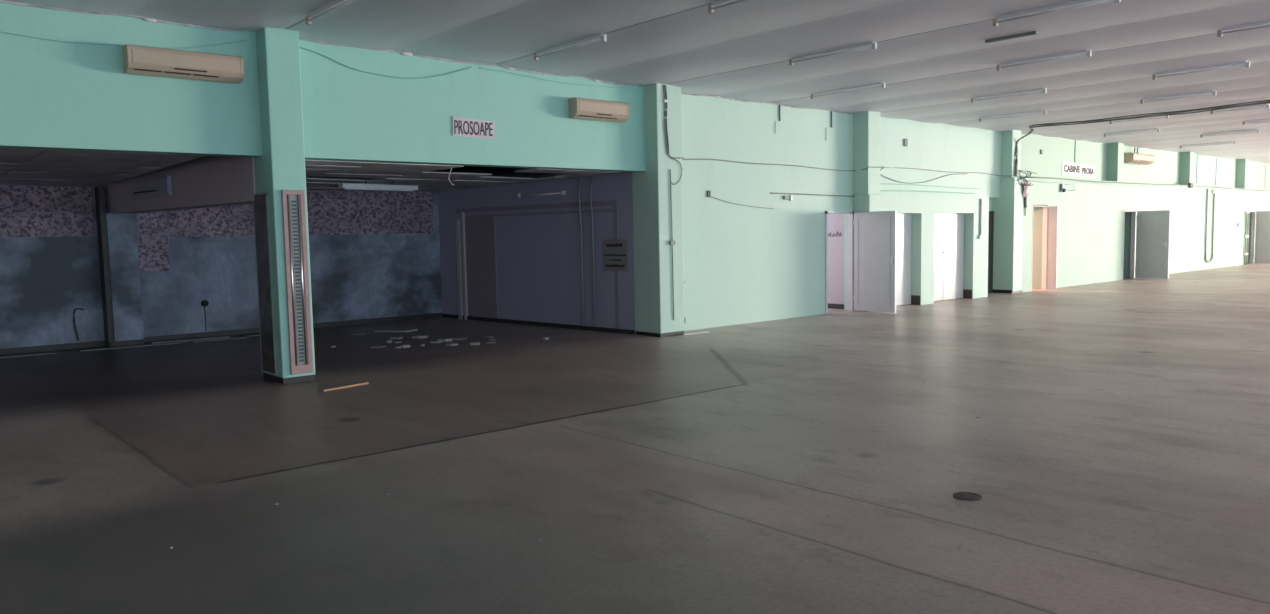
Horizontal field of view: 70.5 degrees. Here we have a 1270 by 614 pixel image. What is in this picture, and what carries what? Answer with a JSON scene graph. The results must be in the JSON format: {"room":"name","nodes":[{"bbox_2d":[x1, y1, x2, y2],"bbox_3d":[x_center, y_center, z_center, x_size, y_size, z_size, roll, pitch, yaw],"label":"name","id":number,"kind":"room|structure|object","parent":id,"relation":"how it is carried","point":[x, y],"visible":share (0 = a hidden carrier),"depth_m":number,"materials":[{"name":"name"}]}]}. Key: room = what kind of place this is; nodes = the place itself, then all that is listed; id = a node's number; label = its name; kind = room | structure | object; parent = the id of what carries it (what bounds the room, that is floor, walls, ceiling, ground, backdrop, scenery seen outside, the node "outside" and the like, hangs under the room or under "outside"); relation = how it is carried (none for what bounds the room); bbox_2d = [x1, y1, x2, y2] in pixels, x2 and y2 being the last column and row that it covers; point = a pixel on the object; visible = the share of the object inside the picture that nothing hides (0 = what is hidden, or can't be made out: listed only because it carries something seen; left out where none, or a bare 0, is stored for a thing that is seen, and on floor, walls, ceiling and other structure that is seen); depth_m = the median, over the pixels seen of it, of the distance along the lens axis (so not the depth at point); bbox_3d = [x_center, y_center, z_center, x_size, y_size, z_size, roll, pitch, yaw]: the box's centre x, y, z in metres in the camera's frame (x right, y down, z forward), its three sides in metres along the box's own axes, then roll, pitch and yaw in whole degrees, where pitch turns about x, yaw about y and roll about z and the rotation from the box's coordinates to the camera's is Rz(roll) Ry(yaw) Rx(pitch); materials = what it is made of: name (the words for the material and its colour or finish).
{"room":"empty warehouse","nodes":[
{"label":"empty warehouse","id":0,"kind":"room"},
{"bbox_2d":[0,148,202,185],"bbox_3d":[-10.754,-1.421,8.451,11.088,0.093,5.388,-5,6,-41],"label":"ceiling","id":1,"kind":"structure","parent":0,"point":[17,166],"depth_m":10.84,"materials":[{"name":"tile"}]},
{"bbox_2d":[106,213,143,340],"bbox_3d":[-8.114,-0.434,14.245,0.410,2.090,0.320,-5,6,-41],"label":"wall","id":2,"kind":"structure","parent":0,"point":[121,227],"depth_m":14.12,"materials":[{"name":"blue paint"}]},
{"bbox_2d":[104,156,255,212],"bbox_3d":[-6.247,-1.760,12.398,5.479,0.790,0.398,3,7,43],"label":"beam","id":3,"kind":"structure","parent":0,"point":[205,181],"depth_m":11.59,"materials":[{"name":"paint"}]},
{"bbox_2d":[131,176,171,198],"bbox_3d":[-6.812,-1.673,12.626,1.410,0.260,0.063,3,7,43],"label":"air conditioner","id":4,"kind":"object","parent":3,"relation":"attached to","point":[158,186],"visible":1,"depth_m":12.54,"materials":[{"name":"beige plastic"}]},
{"bbox_2d":[0,176,441,348],"bbox_3d":[-10.259,-0.669,12.693,17.300,2.900,0.200,-5,6,-41],"label":"wall","id":5,"kind":"structure","parent":0,"point":[43,280],"depth_m":15.18,"materials":[{"name":"blue paint"}]},
{"bbox_2d":[0,185,93,237],"bbox_3d":[-12.561,-1.119,10.503,10.830,0.770,0.015,-5,6,-41],"label":"wall panel","id":6,"kind":"object","parent":5,"relation":"attached to","point":[25,211],"visible":1,"depth_m":13.64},
{"bbox_2d":[73,308,83,340],"bbox_3d":[-8.655,0.269,13.996,0.155,0.515,0.035,-5,6,-41],"label":"pipe","id":7,"kind":"object","parent":5,"relation":"attached to","point":[76,308],"visible":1,"depth_m":13.95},
{"bbox_2d":[94,186,114,346],"bbox_3d":[-8.308,-0.622,14.075,0.080,2.500,0.300,-5,6,-41],"label":"trim","id":8,"kind":"structure","parent":5,"relation":"attached to","point":[99,191],"depth_m":13.99,"materials":[{"name":"metal"}]},
{"bbox_2d":[136,211,169,271],"bbox_3d":[-7.863,-1.253,14.615,0.465,1.350,0.019,-5,6,-41],"label":"strip","id":9,"kind":"object","parent":5,"relation":"attached to","point":[152,233],"visible":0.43,"depth_m":14.63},
{"bbox_2d":[201,300,208,329],"bbox_3d":[-7.269,0.139,15.206,0.110,0.515,0.050,-5,6,-41],"label":"pipe","id":10,"kind":"object","parent":5,"relation":"attached to","point":[204,303],"depth_m":15.19,"materials":[{"name":"black plastic"}]},
{"bbox_2d":[0,313,441,354],"bbox_3d":[-10.179,0.755,12.499,16.970,0.090,0.340,-5,6,-41],"label":"baseboard","id":11,"kind":"structure","parent":5,"relation":"attached to","point":[30,349],"depth_m":15.00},
{"bbox_2d":[168,190,433,236],"bbox_3d":[-5.852,-1.718,16.351,4.830,0.810,0.015,-5,6,-41],"label":"wall panel","id":12,"kind":"object","parent":5,"relation":"attached to","point":[329,212],"visible":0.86,"depth_m":16.66,"materials":[{"name":"stone"}]},
{"bbox_2d":[254,27,314,383],"bbox_3d":[-4.109,-1.171,10.397,0.380,4.050,0.680,-5,6,-41],"label":"pillar","id":13,"kind":"structure","parent":0,"point":[281,165],"depth_m":10.09,"materials":[{"name":"green paint"}]},
{"bbox_2d":[253,193,276,374],"bbox_3d":[-4.282,-0.266,10.386,0.017,2.075,0.450,-5,6,-41],"label":"strip","id":14,"kind":"object","parent":13,"relation":"attached to","point":[260,205],"visible":1,"depth_m":10.36,"materials":[{"name":"metal"}]},
{"bbox_2d":[281,190,312,374],"bbox_3d":[-3.836,-0.278,10.216,0.250,2.090,0.038,-5,6,-41],"label":"panel","id":15,"kind":"object","parent":13,"relation":"attached to","point":[293,201],"visible":1,"depth_m":10.21,"materials":[{"name":"silver metal"}]},
{"bbox_2d":[0,3,645,171],"bbox_3d":[-6.502,-2.250,8.337,17.460,1.464,0.290,-5,6,-41],"label":"wall","id":16,"kind":"structure","parent":0,"point":[349,114],"depth_m":10.49,"materials":[{"name":"green paint"}]},
{"bbox_2d":[0,31,124,45],"bbox_3d":[-5.938,-2.623,8.595,1.901,0.077,0.014,-5,6,-41],"label":"wire","id":17,"kind":"object","parent":16,"relation":"attached to","point":[0,31],"visible":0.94,"depth_m":8.84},
{"bbox_2d":[0,0,243,32],"bbox_3d":[-6.779,-2.836,7.845,6.481,0.053,0.032,-5,6,-41],"label":"trim","id":18,"kind":"structure","parent":16,"relation":"attached to","point":[1,1],"depth_m":9.13,"materials":[{"name":"paint"}]},
{"bbox_2d":[123,44,243,82],"bbox_3d":[-4.761,-2.565,9.517,1.130,0.280,0.209,-5,6,-41],"label":"air conditioner","id":19,"kind":"object","parent":16,"relation":"attached to","point":[144,60],"visible":1,"depth_m":9.42,"materials":[{"name":"plastic"}]},
{"bbox_2d":[142,40,245,48],"bbox_3d":[-4.717,-2.836,9.653,1.052,0.195,0.012,-5,6,-41],"label":"wire","id":20,"kind":"object","parent":16,"relation":"attached to","point":[242,40],"visible":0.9,"depth_m":9.67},
{"bbox_2d":[299,46,472,78],"bbox_3d":[-3.024,-2.973,11.129,2.354,0.257,0.018,-5,6,-41],"label":"wire","id":21,"kind":"object","parent":16,"relation":"attached to","point":[299,46],"visible":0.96,"depth_m":11.02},
{"bbox_2d":[299,38,642,86],"bbox_3d":[-1.921,-3.244,12.083,5.401,0.101,0.032,-5,6,-41],"label":"trim","id":22,"kind":"structure","parent":16,"relation":"attached to","point":[299,38],"depth_m":11.76,"materials":[{"name":"paint"}]},
{"bbox_2d":[452,116,494,138],"bbox_3d":[-2.140,-2.380,11.949,0.655,0.265,0.014,-5,6,-41],"label":"paper sign","id":23,"kind":"object","parent":16,"relation":"attached to","point":[463,127],"visible":1,"depth_m":11.94,"materials":[{"name":"white"}]},
{"bbox_2d":[479,67,627,87],"bbox_3d":[-1.090,-3.240,12.809,2.600,0.075,0.012,-5,6,-41],"label":"wire","id":24,"kind":"object","parent":16,"relation":"attached to","point":[479,67],"visible":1,"depth_m":12.72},
{"bbox_2d":[569,97,628,122],"bbox_3d":[-0.522,-2.891,13.216,0.980,0.290,0.209,-5,6,-41],"label":"air conditioner","id":25,"kind":"object","parent":16,"relation":"attached to","point":[579,108],"visible":1,"depth_m":13.10,"materials":[{"name":"plastic"}]},
{"bbox_2d":[427,166,496,171],"bbox_3d":[-8.285,-2.001,10.592,17.700,0.070,5.420,-5,6,-41],"label":"ceiling","id":26,"kind":"structure","parent":0,"point":[465,168],"depth_m":16.89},
{"bbox_2d":[305,160,619,191],"bbox_3d":[-3.947,-2.041,14.383,5.188,0.097,5.388,-5,6,-41],"label":"ceiling","id":27,"kind":"structure","parent":0,"point":[399,173],"depth_m":13.89,"materials":[{"name":"tile"}]},
{"bbox_2d":[338,179,417,190],"bbox_3d":[-4.128,-1.971,14.522,0.124,0.165,1.440,3,6,39],"label":"fitting","id":28,"kind":"object","parent":27,"relation":"hanging from","point":[350,186],"visible":0.98,"depth_m":14.42,"materials":[{"name":"white metal"}]},
{"bbox_2d":[343,188,414,190],"bbox_3d":[-4.127,-1.896,14.529,0.080,0.015,1.320,3,6,39],"label":"diffuser","id":29,"kind":"object","parent":28,"relation":"attached to","point":[386,189],"depth_m":14.59,"materials":[{"name":"clear glass"}]},
{"bbox_2d":[438,167,635,333],"bbox_3d":[-1.825,-1.137,16.357,5.422,2.900,0.418,3,7,44],"label":"wall","id":30,"kind":"structure","parent":0,"point":[538,257],"depth_m":15.78,"materials":[{"name":"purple paint"}]},
{"bbox_2d":[455,200,619,328],"bbox_3d":[-1.875,-0.747,16.143,4.442,2.160,0.055,3,7,44],"label":"door frame","id":31,"kind":"structure","parent":30,"relation":"in","point":[480,229],"depth_m":17.10,"materials":[{"name":"paint"}]},
{"bbox_2d":[442,314,634,333],"bbox_3d":[-1.958,0.288,16.326,5.403,0.070,0.020,3,7,44],"label":"baseboard","id":32,"kind":"structure","parent":30,"relation":"attached to","point":[568,326],"depth_m":15.94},
{"bbox_2d":[517,191,565,197],"bbox_3d":[-1.645,-1.979,15.764,1.221,0.070,0.101,3,7,44],"label":"tube light","id":33,"kind":"object","parent":30,"relation":"attached to","point":[560,192],"visible":1,"depth_m":15.74,"materials":[{"name":"white plastic"}]},
{"bbox_2d":[579,178,583,325],"bbox_3d":[-0.908,-0.917,15.141,0.048,2.491,0.028,2,6,33],"label":"pipe","id":34,"kind":"object","parent":30,"relation":"attached to","point":[579,178],"visible":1,"depth_m":15.13,"materials":[{"name":"metal"}]},
{"bbox_2d":[590,177,595,326],"bbox_3d":[-0.705,-0.905,14.947,0.048,2.491,0.028,2,6,33],"label":"pipe","id":35,"kind":"object","parent":30,"relation":"attached to","point":[591,177],"visible":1,"depth_m":14.93,"materials":[{"name":"metal"}]},
{"bbox_2d":[603,239,628,270],"bbox_3d":[-0.318,-0.845,14.632,0.573,0.510,0.015,3,7,44],"label":"notice","id":36,"kind":"object","parent":30,"relation":"attached to","point":[615,251],"visible":1,"depth_m":14.62,"materials":[{"name":"paper"}]},
{"bbox_2d":[0,263,1269,613],"bbox_3d":[18.791,-0.271,19.605,70.000,0.150,29.300,-5,6,-41],"label":"floor","id":37,"kind":"structure","parent":0,"point":[1119,421],"depth_m":6.27,"materials":[{"name":"concrete"}]},
{"bbox_2d":[0,352,56,357],"bbox_3d":[-9.450,0.750,12.792,2.054,0.020,0.130,-5,6,-38],"label":"board","id":38,"kind":"object","parent":37,"relation":"on","point":[45,353],"visible":1,"depth_m":13.18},
{"bbox_2d":[80,342,182,351],"bbox_3d":[-7.848,0.616,14.029,1.404,0.020,0.120,-5,6,-37],"label":"board","id":39,"kind":"object","parent":37,"relation":"on","point":[119,347],"visible":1,"depth_m":13.96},
{"bbox_2d":[152,336,229,343],"bbox_3d":[-7.223,0.543,14.639,1.156,0.040,0.060,-4,6,-35],"label":"board","id":40,"kind":"object","parent":37,"relation":"on","point":[210,338],"visible":0.78,"depth_m":14.61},
{"bbox_2d":[193,337,245,342],"bbox_3d":[-6.813,0.537,14.740,0.802,0.020,0.090,-5,6,-37],"label":"board","id":41,"kind":"object","parent":37,"relation":"on","point":[236,337],"visible":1,"depth_m":14.70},
{"bbox_2d":[322,382,368,391],"bbox_3d":[-3.178,0.876,9.873,0.036,0.022,0.580,3,6,37],"label":"wooden stick","id":42,"kind":"object","parent":37,"relation":"on","point":[363,383],"visible":1,"depth_m":9.84,"materials":[{"name":"brown wood"}]},
{"bbox_2d":[375,329,417,331],"bbox_3d":[-4.137,0.406,15.559,0.668,0.025,0.319,0,5,14],"label":"ceiling panel piece","id":43,"kind":"object","parent":37,"relation":"on","point":[380,330],"visible":1,"depth_m":15.46,"materials":[{"name":"paint"}]},
{"bbox_2d":[953,492,982,500],"bbox_3d":[2.030,1.154,5.483,0.170,0.007,0.170,-5,6,-41],"label":"drain cover","id":44,"kind":"object","parent":37,"relation":"on","point":[968,496],"visible":1,"depth_m":5.47,"materials":[{"name":"black metal"}]},
{"bbox_2d":[1244,211,1249,264],"bbox_3d":[22.674,-2.562,33.291,0.400,1.980,0.060,-5,6,-41],"label":"rack","id":45,"kind":"object","parent":37,"relation":"on","point":[1247,212],"visible":1,"depth_m":33.25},
{"bbox_2d":[4,0,1269,162],"bbox_3d":[20.686,-4.204,16.941,69.745,0.338,23.200,-5,6,-41],"label":"ceiling","id":46,"kind":"structure","parent":0,"point":[931,57],"depth_m":11.15,"materials":[{"name":"paint"}]},
{"bbox_2d":[306,0,353,24],"bbox_3d":[-2.981,-2.982,8.903,0.044,0.120,1.355,-5,6,-41],"label":"tube light","id":47,"kind":"object","parent":46,"relation":"attached to","point":[335,4],"visible":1,"depth_m":9.04,"materials":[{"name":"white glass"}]},
{"bbox_2d":[534,34,606,60],"bbox_3d":[-0.805,-3.158,10.888,0.044,0.120,1.405,-5,6,-41],"label":"tube light","id":48,"kind":"object","parent":46,"relation":"attached to","point":[603,37],"visible":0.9,"depth_m":10.82,"materials":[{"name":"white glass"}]},
{"bbox_2d":[708,0,747,12],"bbox_3d":[1.221,-3.003,8.580,0.044,0.120,1.415,-5,6,-41],"label":"tube light","id":49,"kind":"object","parent":46,"relation":"attached to","point":[711,8],"visible":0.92,"depth_m":8.97,"materials":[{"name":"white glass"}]},
{"bbox_2d":[789,41,876,65],"bbox_3d":[2.489,-3.223,11.390,0.044,0.120,1.325,-5,6,-41],"label":"tube light","id":50,"kind":"object","parent":46,"relation":"attached to","point":[874,44],"visible":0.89,"depth_m":11.33,"materials":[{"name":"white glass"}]},
{"bbox_2d":[811,82,884,98],"bbox_3d":[3.389,-3.475,14.388,0.044,0.120,1.405,-5,6,-41],"label":"tube light","id":51,"kind":"object","parent":46,"relation":"attached to","point":[881,84],"visible":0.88,"depth_m":14.33,"materials":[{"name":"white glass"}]},
{"bbox_2d":[971,88,1046,102],"bbox_3d":[6.315,-3.597,15.229,0.044,0.120,1.305,-5,6,-41],"label":"tube light","id":52,"kind":"object","parent":46,"relation":"attached to","point":[1044,91],"visible":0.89,"depth_m":15.19,"materials":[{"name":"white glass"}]},
{"bbox_2d":[985,31,1037,42],"bbox_3d":[4.449,-3.197,10.631,0.050,0.040,0.620,-5,6,-41],"label":"batten","id":53,"kind":"object","parent":46,"relation":"attached to","point":[1032,32],"visible":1,"depth_m":10.61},
{"bbox_2d":[979,110,1046,121],"bbox_3d":[7.573,-3.856,18.061,0.044,0.120,1.385,-5,6,-41],"label":"tube light","id":54,"kind":"object","parent":46,"relation":"attached to","point":[1044,112],"visible":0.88,"depth_m":18.01,"materials":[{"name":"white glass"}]},
{"bbox_2d":[996,50,1090,70],"bbox_3d":[5.455,-3.317,12.035,0.044,0.120,1.255,-5,6,-41],"label":"tube light","id":55,"kind":"object","parent":46,"relation":"attached to","point":[1086,52],"visible":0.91,"depth_m":12.00,"materials":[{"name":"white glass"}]},
{"bbox_2d":[993,0,1120,26],"bbox_3d":[4.330,-3.082,9.292,0.044,0.120,1.295,-5,6,-41],"label":"tube light","id":56,"kind":"object","parent":46,"relation":"attached to","point":[995,20],"visible":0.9,"depth_m":9.33,"materials":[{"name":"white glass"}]},
{"bbox_2d":[1104,128,1159,136],"bbox_3d":[12.156,-4.282,22.002,0.044,0.120,1.265,-5,6,-41],"label":"tube light","id":57,"kind":"object","parent":46,"relation":"attached to","point":[1154,129],"visible":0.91,"depth_m":21.96,"materials":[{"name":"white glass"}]},
{"bbox_2d":[1109,114,1168,123],"bbox_3d":[10.682,-4.001,19.055,0.044,0.120,1.155,-5,6,-41],"label":"tube light","id":58,"kind":"object","parent":46,"relation":"attached to","point":[1167,116],"visible":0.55,"depth_m":19.01,"materials":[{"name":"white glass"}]},
{"bbox_2d":[1140,90,1216,103],"bbox_3d":[9.546,-3.705,15.813,0.044,0.120,1.195,-5,6,-41],"label":"tube light","id":59,"kind":"object","parent":46,"relation":"attached to","point":[1211,92],"visible":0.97,"depth_m":15.78,"materials":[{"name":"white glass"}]},
{"bbox_2d":[1152,61,1249,79],"bbox_3d":[8.212,-3.451,13.067,0.044,0.120,1.245,-5,6,-41],"label":"tube light","id":60,"kind":"object","parent":46,"relation":"attached to","point":[1247,64],"visible":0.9,"depth_m":13.03,"materials":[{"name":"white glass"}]},
{"bbox_2d":[1180,141,1235,147],"bbox_3d":[16.489,-4.693,25.897,0.044,0.120,1.405,-5,6,-41],"label":"tube light","id":61,"kind":"object","parent":46,"relation":"attached to","point":[1226,142],"visible":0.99,"depth_m":25.86,"materials":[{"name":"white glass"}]},
{"bbox_2d":[1200,129,1259,137],"bbox_3d":[14.917,-4.371,22.547,0.044,0.120,1.275,-5,6,-41],"label":"tube light","id":62,"kind":"object","parent":46,"relation":"attached to","point":[1250,130],"visible":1,"depth_m":22.53,"materials":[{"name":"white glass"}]},
{"bbox_2d":[1210,104,1269,113],"bbox_3d":[11.894,-3.908,17.674,0.044,0.120,0.995,-5,6,-41],"label":"tube light","id":63,"kind":"object","parent":46,"relation":"attached to","point":[1263,105],"visible":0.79,"depth_m":17.62,"materials":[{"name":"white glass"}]},
{"bbox_2d":[1217,21,1269,36],"bbox_3d":[7.227,-3.181,10.016,0.044,0.120,1.275,-5,6,-41],"label":"tube light","id":64,"kind":"object","parent":46,"relation":"attached to","point":[1220,32],"visible":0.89,"depth_m":10.29,"materials":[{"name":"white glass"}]},
{"bbox_2d":[1242,118,1269,124],"bbox_3d":[14.027,-4.139,19.870,0.044,0.120,1.005,-5,6,-41],"label":"tube light","id":65,"kind":"object","parent":46,"relation":"attached to","point":[1268,119],"visible":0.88,"depth_m":20.06,"materials":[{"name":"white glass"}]},
{"bbox_2d":[632,83,684,336],"bbox_3d":[0.359,-1.579,14.245,0.528,4.050,0.610,-5,6,-41],"label":"pillar","id":66,"kind":"structure","parent":0,"point":[653,285],"depth_m":14.04,"materials":[{"name":"green paint"}]},
{"bbox_2d":[663,85,668,153],"bbox_3d":[0.482,-2.881,13.838,0.100,1.052,0.030,-5,6,-41],"label":"cable bundle","id":67,"kind":"object","parent":66,"relation":"attached to","point":[665,100],"visible":1,"depth_m":13.83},
{"bbox_2d":[669,169,674,319],"bbox_3d":[0.585,-0.964,14.050,0.100,2.350,0.039,-5,6,-41],"label":"conduit","id":68,"kind":"object","parent":66,"relation":"attached to","point":[672,242],"visible":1,"depth_m":14.04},
{"bbox_2d":[828,214,843,303],"bbox_3d":[2.442,-1.287,18.376,2.540,2.700,2.900,-5,6,-41],"label":"wall","id":69,"kind":"structure","parent":0,"point":[835,221],"depth_m":18.30,"materials":[{"name":"paint"}]},
{"bbox_2d":[828,303,843,308],"bbox_3d":[3.372,-0.070,19.208,0.020,0.100,2.800,-5,6,-41],"label":"baseboard","id":70,"kind":"structure","parent":69,"relation":"attached to","point":[832,306],"depth_m":18.35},
{"bbox_2d":[681,94,1001,330],"bbox_3d":[4.570,-1.984,18.119,11.100,4.050,0.220,-5,6,-41],"label":"wall","id":71,"kind":"structure","parent":0,"point":[743,264],"depth_m":16.23,"materials":[{"name":"green paint"}]},
{"bbox_2d":[681,93,851,113],"bbox_3d":[2.366,-3.608,15.914,4.921,0.044,0.032,-5,6,-41],"label":"trim","id":72,"kind":"structure","parent":71,"relation":"attached to","point":[681,93],"depth_m":15.75,"materials":[{"name":"paint"}]},
{"bbox_2d":[668,154,883,170],"bbox_3d":[2.596,-2.538,15.942,5.846,0.097,0.407,-5,6,-41],"label":"cable","id":73,"kind":"object","parent":71,"relation":"attached to","point":[668,154],"visible":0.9,"depth_m":15.95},
{"bbox_2d":[770,193,853,196],"bbox_3d":[3.372,-2.108,16.887,2.500,0.051,0.035,-5,6,-41],"label":"cable","id":74,"kind":"object","parent":71,"relation":"attached to","point":[770,193],"visible":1,"depth_m":16.84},
{"bbox_2d":[825,211,896,313],"bbox_3d":[4.281,-0.857,17.197,0.901,1.970,1.078,-5,6,-41],"label":"door","id":75,"kind":"structure","parent":71,"relation":"in","point":[872,236],"depth_m":17.39,"materials":[{"name":"white wood"}]},
{"bbox_2d":[880,168,953,183],"bbox_3d":[6.158,-2.776,19.241,0.292,0.272,3.923,3,7,44],"label":"cable","id":76,"kind":"object","parent":71,"relation":"attached to","point":[882,168],"visible":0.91,"depth_m":18.95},
{"bbox_2d":[880,190,973,193],"bbox_3d":[6.300,-2.493,19.437,4.100,0.039,0.022,-5,6,-41],"label":"cable","id":77,"kind":"object","parent":71,"relation":"attached to","point":[880,190],"visible":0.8,"depth_m":19.41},
{"bbox_2d":[880,183,978,188],"bbox_3d":[6.354,-2.618,19.476,4.550,0.056,0.018,-5,6,-41],"label":"cable","id":78,"kind":"object","parent":71,"relation":"attached to","point":[880,183],"visible":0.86,"depth_m":19.65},
{"bbox_2d":[884,167,1001,175],"bbox_3d":[6.888,-2.973,19.700,5.610,0.086,0.392,-5,6,-41],"label":"cable","id":79,"kind":"object","parent":71,"relation":"attached to","point":[884,167],"visible":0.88,"depth_m":19.85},
{"bbox_2d":[853,111,880,311],"bbox_3d":[4.580,-1.952,17.744,0.420,4.050,0.400,-5,6,-41],"label":"pillar","id":80,"kind":"structure","parent":0,"point":[866,125],"depth_m":17.53,"materials":[{"name":"green paint"}]},
{"bbox_2d":[870,195,988,304],"bbox_3d":[6.128,-1.236,19.324,4.680,2.300,0.660,-5,6,-41],"label":"wall","id":81,"kind":"structure","parent":0,"point":[923,209],"depth_m":19.06,"materials":[{"name":"green paint"}]},
{"bbox_2d":[896,214,911,305],"bbox_3d":[5.349,-0.965,18.538,1.240,1.900,0.040,-5,6,-41],"label":"door","id":82,"kind":"structure","parent":81,"relation":"attached to","point":[904,221],"depth_m":18.74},
{"bbox_2d":[911,295,920,304],"bbox_3d":[5.916,-0.145,18.924,0.025,0.200,0.210,-5,6,-41],"label":"baseboard","id":83,"kind":"structure","parent":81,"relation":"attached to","point":[915,299],"depth_m":18.91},
{"bbox_2d":[934,214,963,300],"bbox_3d":[6.847,-1.099,19.803,1.610,1.900,0.102,-5,6,-41],"label":"door","id":84,"kind":"structure","parent":81,"relation":"attached to","point":[949,228],"depth_m":19.91,"materials":[{"name":"white metal"}]},
{"bbox_2d":[963,289,971,298],"bbox_3d":[7.533,-0.294,20.334,0.025,0.200,0.210,-5,6,-41],"label":"baseboard","id":85,"kind":"structure","parent":81,"relation":"attached to","point":[966,293],"depth_m":20.32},
{"bbox_2d":[978,199,982,238],"bbox_3d":[7.812,-1.991,20.280,0.150,0.900,0.052,-5,6,-41],"label":"conduit","id":86,"kind":"object","parent":81,"relation":"attached to","point":[980,236],"visible":1,"depth_m":20.26,"materials":[{"name":"plastic"}]},
{"bbox_2d":[989,198,992,210],"bbox_3d":[8.185,-1.457,21.487,1.280,2.300,0.100,-5,6,-41],"label":"wall","id":87,"kind":"structure","parent":0,"point":[990,199],"depth_m":21.73,"materials":[{"name":"green paint"}]},
{"bbox_2d":[988,211,993,292],"bbox_3d":[8.285,-1.299,21.496,1.100,1.980,0.035,-5,6,-41],"label":"door","id":88,"kind":"structure","parent":87,"relation":"in","point":[991,213],"depth_m":21.77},
{"bbox_2d":[993,289,1011,292],"bbox_3d":[8.887,-0.378,21.750,0.020,0.080,0.500,-5,6,-41],"label":"baseboard","id":89,"kind":"structure","parent":87,"relation":"attached to","point":[994,290],"depth_m":21.75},
{"bbox_2d":[993,130,1023,292],"bbox_3d":[8.904,-2.383,21.896,0.475,4.050,0.920,-5,6,-41],"label":"pillar","id":90,"kind":"structure","parent":0,"point":[1008,209],"depth_m":21.58,"materials":[{"name":"green paint"}]},
{"bbox_2d":[1017,170,1036,185],"bbox_3d":[9.446,-3.098,21.624,0.923,0.370,0.090,-5,6,-41],"label":"wire tangle","id":91,"kind":"object","parent":90,"relation":"attached to","point":[1030,173],"visible":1,"depth_m":21.57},
{"bbox_2d":[1022,181,1029,196],"bbox_3d":[9.421,-2.842,21.674,0.376,0.396,0.062,-5,6,-41],"label":"rag","id":92,"kind":"object","parent":91,"relation":"hanging from","point":[1024,193],"visible":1,"depth_m":21.65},
{"bbox_2d":[1015,100,1269,175],"bbox_3d":[10.994,-3.308,17.173,1.581,1.004,9.340,-4,6,-32],"label":"cable bundle","id":93,"kind":"object","parent":90,"relation":"attached to","point":[1266,101],"visible":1,"depth_m":18.07,"materials":[{"name":"plastic"}]},
{"bbox_2d":[1021,176,1269,291],"bbox_3d":[24.481,-3.171,35.235,40.550,2.800,0.500,-5,6,-41],"label":"wall","id":94,"kind":"structure","parent":0,"point":[1091,226],"depth_m":25.60,"materials":[{"name":"green paint"}]},
{"bbox_2d":[1031,206,1057,290],"bbox_3d":[10.035,-1.472,22.444,0.840,2.100,0.660,-5,6,-41],"label":"door","id":95,"kind":"structure","parent":94,"relation":"in","point":[1050,214],"depth_m":22.57,"materials":[{"name":"beige wood"}]},
{"bbox_2d":[1060,184,1074,191],"bbox_3d":[11.184,-3.070,23.172,0.782,0.218,0.100,-5,6,-41],"label":"wall lamp","id":96,"kind":"object","parent":94,"relation":"attached to","point":[1062,186],"visible":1,"depth_m":22.94,"materials":[{"name":"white plastic"}]},
{"bbox_2d":[1025,180,1188,187],"bbox_3d":[13.748,-3.459,25.436,11.500,0.081,0.024,-5,6,-41],"label":"cable","id":97,"kind":"object","parent":94,"relation":"attached to","point":[1025,180],"visible":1,"depth_m":24.55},
{"bbox_2d":[1107,142,1123,181],"bbox_3d":[13.657,-4.185,25.554,0.420,1.250,0.310,-5,6,-41],"label":"pilaster","id":98,"kind":"object","parent":94,"relation":"on","point":[1115,151],"visible":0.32,"depth_m":25.42,"materials":[{"name":"paint"}]},
{"bbox_2d":[1122,210,1170,279],"bbox_3d":[14.637,-1.793,25.824,0.916,2.000,1.018,-5,6,-41],"label":"door","id":99,"kind":"structure","parent":94,"relation":"in","point":[1151,234],"depth_m":26.07,"materials":[{"name":"white wood"}]},
{"bbox_2d":[1027,177,1269,190],"bbox_3d":[20.891,-4.188,31.656,30.500,0.071,0.036,-5,6,-41],"label":"cable","id":100,"kind":"object","parent":94,"relation":"attached to","point":[1027,177],"visible":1,"depth_m":25.98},
{"bbox_2d":[1180,152,1194,184],"bbox_3d":[18.057,-4.591,29.388,0.420,1.250,0.310,-5,6,-41],"label":"pilaster","id":101,"kind":"object","parent":94,"relation":"on","point":[1187,159],"visible":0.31,"depth_m":29.25,"materials":[{"name":"paint"}]},
{"bbox_2d":[1204,189,1216,262],"bbox_3d":[19.580,-2.759,30.582,0.878,2.499,0.070,-5,6,-41],"label":"loop","id":102,"kind":"object","parent":94,"relation":"attached to","point":[1214,191],"visible":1,"depth_m":30.58,"materials":[{"name":"plastic"}]},
{"bbox_2d":[1236,159,1248,188],"bbox_3d":[22.456,-4.996,33.222,0.420,1.250,0.310,-5,6,-41],"label":"pilaster","id":103,"kind":"object","parent":94,"relation":"on","point":[1242,167],"visible":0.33,"depth_m":33.09,"materials":[{"name":"paint"}]},
{"bbox_2d":[1250,211,1269,262],"bbox_3d":[23.436,-2.603,33.492,0.916,2.000,1.018,-5,6,-41],"label":"door","id":104,"kind":"structure","parent":94,"relation":"in","point":[1261,238],"depth_m":33.91,"materials":[{"name":"white wood"}]},
{"bbox_2d":[1021,134,1269,189],"bbox_3d":[24.344,-5.196,35.178,40.550,1.250,0.200,-5,6,-41],"label":"wall","id":105,"kind":"structure","parent":0,"point":[1165,169],"depth_m":26.75,"materials":[{"name":"green paint"}]},
{"bbox_2d":[1062,161,1094,178],"bbox_3d":[12.013,-3.708,24.310,2.050,0.410,0.016,-5,6,-41],"label":"paper sign","id":106,"kind":"object","parent":105,"relation":"attached to","point":[1068,168],"visible":1,"depth_m":24.27,"materials":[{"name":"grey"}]},
{"bbox_2d":[1124,147,1154,164],"bbox_3d":[14.889,-4.472,26.575,1.650,0.484,0.339,-5,6,-41],"label":"air conditioner","id":107,"kind":"object","parent":105,"relation":"attached to","point":[1132,158],"visible":0.95,"depth_m":26.31,"materials":[{"name":"plastic"}]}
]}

